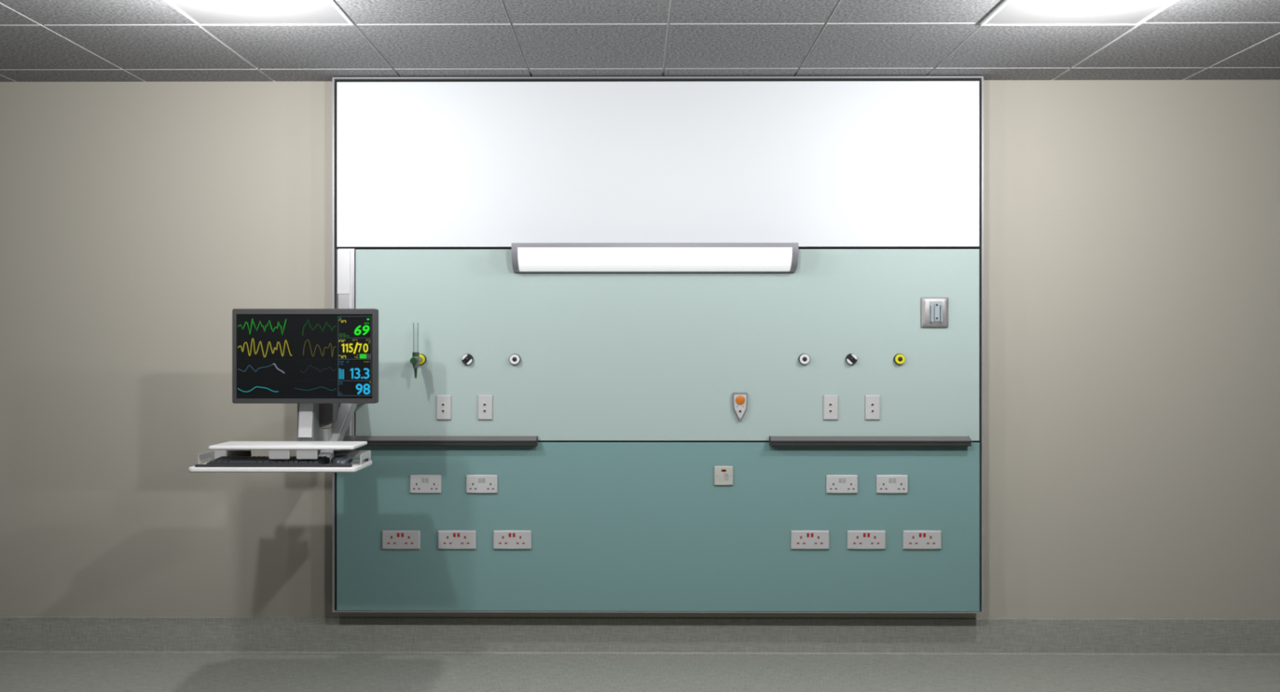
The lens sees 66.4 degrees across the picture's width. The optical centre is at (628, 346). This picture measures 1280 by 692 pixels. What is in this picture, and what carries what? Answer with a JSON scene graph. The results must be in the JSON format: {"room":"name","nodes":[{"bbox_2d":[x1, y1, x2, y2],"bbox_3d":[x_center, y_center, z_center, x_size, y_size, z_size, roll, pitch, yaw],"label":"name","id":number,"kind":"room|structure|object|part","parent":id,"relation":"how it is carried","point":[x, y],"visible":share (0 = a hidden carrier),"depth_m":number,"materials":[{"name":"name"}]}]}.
{"room":"hospital room","nodes":[
{"label":"hospital room","id":0,"kind":"room"},
{"bbox_2d":[0,79,1279,618],"bbox_3d":[0.028,0.069,4.595,7.600,2.902,0.120,0,0,0],"label":"wall","id":1,"kind":"structure","parent":0,"point":[1131,228],"depth_m":4.54,"materials":[{"name":"paint"}]},
{"bbox_2d":[0,616,1279,655],"bbox_3d":[0.028,1.337,4.529,7.400,0.165,0.012,0,0,0],"label":"baseboard","id":2,"kind":"structure","parent":1,"relation":"attached to","point":[18,634],"depth_m":4.53,"materials":[{"name":"plastic"}]},
{"bbox_2d":[332,76,983,613],"bbox_3d":[0.132,-0.009,4.489,2.956,2.433,0.090,0,0,0],"label":"panel","id":3,"kind":"object","parent":1,"relation":"attached to","point":[625,383],"visible":0.84,"depth_m":4.44,"materials":[{"name":"teal"}]},
{"bbox_2d":[188,403,372,472],"bbox_3d":[-1.352,0.241,4.081,0.641,0.506,0.745,0,0,0],"label":"monitor stand","id":4,"kind":"object","parent":3,"relation":"attached to","point":[312,442],"visible":0.62,"depth_m":3.89,"materials":[{"name":"white"}]},
{"bbox_2d":[206,456,329,464],"bbox_3d":[-1.401,0.446,3.819,0.436,0.025,0.130,0,0,0],"label":"keyboard","id":5,"kind":"object","parent":4,"relation":"on","point":[223,460],"visible":0.87,"depth_m":3.78,"materials":[{"name":"grey plastic"}]},
{"bbox_2d":[195,464,352,467],"bbox_3d":[-1.353,0.454,3.736,0.597,0.009,0.024,0,0,0],"label":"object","id":6,"kind":"object","parent":4,"relation":"on","point":[196,465],"visible":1,"depth_m":3.73,"materials":[{"name":"grey"}]},
{"bbox_2d":[188,450,372,472],"bbox_3d":[-1.353,0.447,3.833,0.641,0.059,0.250,0,0,0],"label":"keyboard tray","id":7,"kind":"object","parent":4,"relation":"on","point":[357,465],"depth_m":3.76,"materials":[{"name":"grey plastic"}]},
{"bbox_2d":[208,441,367,449],"bbox_3d":[-1.333,0.388,3.855,0.561,0.013,0.206,0,0,0],"label":"shelf","id":8,"kind":"object","parent":4,"relation":"attached to","point":[228,445],"depth_m":3.80,"materials":[{"name":"white plastic"}]},
{"bbox_2d":[232,308,378,403],"bbox_3d":[-1.295,0.037,3.932,0.576,0.379,0.048,0,0,0],"label":"patient monitor","id":9,"kind":"object","parent":4,"relation":"attached to","point":[280,355],"visible":1,"depth_m":3.91,"materials":[{"name":"grey"}]},
{"bbox_3d":[-1.093,0.037,3.909,0.134,0.319,0.001,0,0,0],"label":"reading frame","id":10,"kind":"part","parent":9,"relation":"part of","materials":[{"name":"glass"}]},
{"bbox_3d":[-1.295,0.037,3.942,0.576,0.379,0.029,0,0,0],"label":"casing","id":11,"kind":"part","parent":9,"relation":"part of","materials":[{"name":"grey"}]},
{"bbox_3d":[-1.307,0.295,3.969,0.058,0.146,0.019,0,0,0],"label":"post","id":12,"kind":"part","parent":4,"relation":"part of","materials":[{"name":"silver metal"}]},
{"bbox_3d":[-1.309,0.347,4.006,0.068,0.284,0.083,0,0,0],"label":"upright post","id":13,"kind":"part","parent":4,"relation":"part of","materials":[{"name":"grey metal"}]},
{"bbox_3d":[-1.266,0.281,4.179,0.060,0.113,0.266,0,0,-6],"label":"lift arm","id":14,"kind":"part","parent":4,"relation":"part of","materials":[{"name":"grey metal"}]},
{"bbox_3d":[-1.236,0.359,4.140,0.074,0.267,0.314,0,0,0],"label":"inclined arm","id":15,"kind":"part","parent":4,"relation":"part of","materials":[{"name":"grey"}]},
{"bbox_2d":[330,453,352,464],"bbox_3d":[-1.122,0.440,3.832,0.072,0.037,0.109,0,0,0],"label":"computer mouse","id":16,"kind":"object","parent":4,"relation":"on","point":[341,459],"visible":0.99,"depth_m":3.80,"materials":[{"name":"grey plastic"}]},
{"bbox_3d":[-1.208,0.362,4.150,0.008,0.265,0.301,0,0,5],"label":"arm plate","id":17,"kind":"part","parent":4,"relation":"part of","materials":[{"name":"grey metal"}]},
{"bbox_2d":[382,530,420,549],"bbox_3d":[-1.033,0.878,4.445,0.174,0.087,0.013,0,0,0],"label":"power socket","id":18,"kind":"object","parent":3,"relation":"attached to","point":[391,540],"visible":1,"depth_m":4.44,"materials":[{"name":"grey plastic"}]},
{"bbox_2d":[409,352,422,378],"bbox_3d":[-0.946,0.017,4.373,0.035,0.247,0.110,0,0,0],"label":"flowmeter","id":19,"kind":"object","parent":3,"relation":"attached to","point":[415,359],"visible":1,"depth_m":4.34,"materials":[{"name":"green plastic"}]},
{"bbox_3d":[-0.948,0.062,4.328,0.031,0.031,0.021,0,0,0],"label":"control knob","id":20,"kind":"part","parent":19,"relation":"part of","materials":[{"name":"green plastic"}]},
{"bbox_2d":[418,354,426,364],"bbox_3d":[-0.943,0.057,4.441,0.050,0.050,0.020,0,0,0],"label":"outlet","id":21,"kind":"object","parent":3,"relation":"attached to","point":[423,357],"visible":0.52,"depth_m":4.43,"materials":[{"name":"yellow"}]},
{"bbox_2d":[409,475,441,493],"bbox_3d":[-0.921,0.624,4.444,0.143,0.085,0.013,0,0,0],"label":"power socket","id":22,"kind":"object","parent":3,"relation":"attached to","point":[419,484],"visible":1,"depth_m":4.44,"materials":[{"name":"white plastic"}]},
{"bbox_2d":[342,435,537,446],"bbox_3d":[-0.854,0.426,4.429,0.885,0.043,0.042,0,0,0],"label":"rail","id":23,"kind":"object","parent":3,"relation":"attached to","point":[455,441],"visible":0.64,"depth_m":4.41,"materials":[{"name":"grey"}]},
{"bbox_2d":[436,395,451,419],"bbox_3d":[-0.838,0.275,4.445,0.066,0.112,0.011,0,0,0],"label":"outlet plate","id":24,"kind":"object","parent":3,"relation":"attached to","point":[443,402],"visible":1,"depth_m":4.44,"materials":[{"name":"white plastic"}]},
{"bbox_2d":[437,530,475,549],"bbox_3d":[-0.778,0.877,4.443,0.174,0.087,0.013,0,0,0],"label":"power socket","id":25,"kind":"object","parent":3,"relation":"attached to","point":[446,540],"visible":1,"depth_m":4.44,"materials":[{"name":"grey plastic"}]},
{"bbox_2d":[462,354,473,364],"bbox_3d":[-0.730,0.057,4.439,0.050,0.050,0.020,0,0,0],"label":"outlet","id":26,"kind":"object","parent":3,"relation":"attached to","point":[467,359],"visible":1,"depth_m":4.43,"materials":[{"name":"black"}]},
{"bbox_2d":[466,475,497,493],"bbox_3d":[-0.665,0.624,4.443,0.143,0.085,0.013,0,0,0],"label":"power socket","id":27,"kind":"object","parent":3,"relation":"attached to","point":[475,484],"visible":1,"depth_m":4.44,"materials":[{"name":"white plastic"}]},
{"bbox_2d":[477,395,493,419],"bbox_3d":[-0.649,0.275,4.443,0.066,0.112,0.011,0,0,0],"label":"outlet plate","id":28,"kind":"object","parent":3,"relation":"attached to","point":[485,402],"visible":1,"depth_m":4.44,"materials":[{"name":"white plastic"}]},
{"bbox_2d":[493,530,531,549],"bbox_3d":[-0.526,0.877,4.442,0.174,0.087,0.013,0,0,0],"label":"power socket","id":29,"kind":"object","parent":3,"relation":"attached to","point":[502,540],"visible":1,"depth_m":4.44,"materials":[{"name":"grey plastic"}]},
{"bbox_2d":[509,354,520,364],"bbox_3d":[-0.514,0.057,4.438,0.050,0.050,0.020,0,0,0],"label":"outlet","id":30,"kind":"object","parent":3,"relation":"attached to","point":[514,359],"visible":1,"depth_m":4.43,"materials":[{"name":"white"}]},
{"bbox_2d":[511,243,798,272],"bbox_3d":[0.118,-0.399,4.392,1.273,0.123,0.105,0,0,0],"label":"wall lamp","id":31,"kind":"object","parent":3,"relation":"attached to","point":[526,257],"visible":1,"depth_m":4.35,"materials":[{"name":"grey plastic"}]},
{"bbox_3d":[0.133,0.818,4.454,2.920,0.766,0.018,0,0,0],"label":"panel","id":32,"kind":"part","parent":3,"relation":"part of","materials":[{"name":"teal laminate"}]},
{"bbox_3d":[0.133,-0.830,4.454,2.918,0.750,0.018,0,0,0],"label":"panel","id":33,"kind":"part","parent":3,"relation":"part of","materials":[{"name":"white laminate"}]},
{"bbox_3d":[0.175,-0.008,4.454,2.833,0.869,0.018,0,0,0],"label":"panel","id":34,"kind":"part","parent":3,"relation":"part of","materials":[{"name":"green laminate"}]},
{"bbox_2d":[714,466,733,485],"bbox_3d":[0.432,0.585,4.436,0.086,0.088,0.014,0,0,0],"label":"switch","id":35,"kind":"object","parent":3,"relation":"attached to","point":[723,475],"visible":1,"depth_m":4.43,"materials":[{"name":"grey plastic"}]},
{"bbox_2d":[724,473,728,480],"bbox_3d":[0.446,0.589,4.431,0.016,0.033,0.004,0,0,0],"label":"rocker switch","id":36,"kind":"object","parent":35,"relation":"attached to","point":[726,474],"depth_m":4.43,"materials":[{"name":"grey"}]},
{"bbox_2d":[732,392,747,421],"bbox_3d":[0.506,0.273,4.430,0.067,0.132,0.024,0,0,0],"label":"switch","id":37,"kind":"object","parent":3,"relation":"attached to","point":[740,400],"visible":1,"depth_m":4.42,"materials":[{"name":"grey plastic"}]},
{"bbox_2d":[798,353,809,364],"bbox_3d":[0.797,0.056,4.430,0.050,0.050,0.020,0,0,0],"label":"outlet","id":38,"kind":"object","parent":3,"relation":"attached to","point":[804,359],"visible":1,"depth_m":4.42,"materials":[{"name":"white plastic"}]},
{"bbox_2d":[791,530,829,549],"bbox_3d":[0.824,0.876,4.434,0.174,0.087,0.013,0,0,0],"label":"power socket","id":39,"kind":"object","parent":3,"relation":"attached to","point":[800,540],"visible":1,"depth_m":4.43,"materials":[{"name":"grey plastic"}]},
{"bbox_2d":[822,395,838,419],"bbox_3d":[0.917,0.275,4.434,0.066,0.112,0.011,0,0,0],"label":"outlet plate","id":40,"kind":"object","parent":3,"relation":"attached to","point":[830,402],"visible":1,"depth_m":4.43,"materials":[{"name":"white plastic"}]},
{"bbox_2d":[826,475,857,493],"bbox_3d":[0.968,0.623,4.433,0.143,0.085,0.013,0,0,0],"label":"power socket","id":41,"kind":"object","parent":3,"relation":"attached to","point":[835,484],"visible":1,"depth_m":4.43,"materials":[{"name":"white plastic"}]},
{"bbox_2d":[845,353,857,364],"bbox_3d":[1.011,0.056,4.429,0.050,0.050,0.020,0,0,0],"label":"outlet","id":42,"kind":"object","parent":3,"relation":"attached to","point":[851,359],"visible":1,"depth_m":4.42,"materials":[{"name":"black plastic"}]},
{"bbox_2d":[847,530,885,549],"bbox_3d":[1.079,0.875,4.432,0.174,0.087,0.013,0,0,0],"label":"power socket","id":43,"kind":"object","parent":3,"relation":"attached to","point":[856,540],"visible":1,"depth_m":4.43,"materials":[{"name":"grey plastic"}]},
{"bbox_2d":[768,435,971,446],"bbox_3d":[1.090,0.426,4.418,0.901,0.043,0.042,0,0,0],"label":"rail","id":44,"kind":"object","parent":3,"relation":"attached to","point":[774,441],"visible":1,"depth_m":4.40,"materials":[{"name":"grey"}]},
{"bbox_2d":[865,395,879,419],"bbox_3d":[1.107,0.275,4.433,0.066,0.112,0.011,0,0,0],"label":"outlet plate","id":45,"kind":"object","parent":3,"relation":"attached to","point":[872,402],"visible":1,"depth_m":4.43,"materials":[{"name":"white plastic"}]},
{"bbox_2d":[875,475,907,493],"bbox_3d":[1.195,0.623,4.431,0.143,0.085,0.013,0,0,0],"label":"power socket","id":46,"kind":"object","parent":3,"relation":"attached to","point":[885,484],"visible":1,"depth_m":4.43,"materials":[{"name":"white plastic"}]},
{"bbox_2d":[893,353,905,364],"bbox_3d":[1.228,0.056,4.428,0.050,0.050,0.020,0,0,0],"label":"outlet","id":47,"kind":"object","parent":3,"relation":"attached to","point":[899,359],"visible":1,"depth_m":4.42,"materials":[{"name":"yellow plastic"}]},
{"bbox_2d":[902,530,941,549],"bbox_3d":[1.331,0.875,4.430,0.174,0.087,0.013,0,0,0],"label":"power socket","id":48,"kind":"object","parent":3,"relation":"attached to","point":[912,540],"visible":1,"depth_m":4.43,"materials":[{"name":"grey plastic"}]},
{"bbox_2d":[920,297,948,327],"bbox_3d":[1.387,-0.156,4.422,0.122,0.136,0.030,0,0,0],"label":"wall holder","id":49,"kind":"object","parent":3,"relation":"attached to","point":[934,310],"visible":1,"depth_m":4.42,"materials":[{"name":"grey metal"}]},
{"bbox_2d":[0,0,1279,81],"bbox_3d":[0.004,-1.238,0.735,7.400,0.012,7.599,0,0,0],"label":"ceiling","id":50,"kind":"structure","parent":0,"point":[41,40],"depth_m":3.99,"materials":[{"name":"tile"}]},
{"bbox_2d":[163,0,353,26],"bbox_3d":[-1.348,-1.235,3.442,0.596,0.016,0.596,0,0,0],"label":"recessed light","id":51,"kind":"object","parent":50,"relation":"in","point":[201,12],"visible":1,"depth_m":3.59,"materials":[{"name":"white"}]},
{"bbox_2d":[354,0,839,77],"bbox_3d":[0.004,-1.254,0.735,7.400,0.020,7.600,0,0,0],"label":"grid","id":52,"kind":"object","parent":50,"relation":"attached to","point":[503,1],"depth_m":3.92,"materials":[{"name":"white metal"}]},
{"bbox_2d":[980,0,1177,26],"bbox_3d":[1.636,-1.232,3.424,0.596,0.022,0.596,0,0,0],"label":"recessed light","id":53,"kind":"object","parent":50,"relation":"in","point":[1009,12],"visible":1,"depth_m":3.57,"materials":[{"name":"white plastic"}]},
{"bbox_2d":[0,653,1279,691],"bbox_3d":[0.004,1.470,0.735,7.400,0.100,7.600,0,0,0],"label":"floor","id":54,"kind":"structure","parent":0,"point":[19,672],"depth_m":4.25,"materials":[{"name":"plastic"}]}
]}

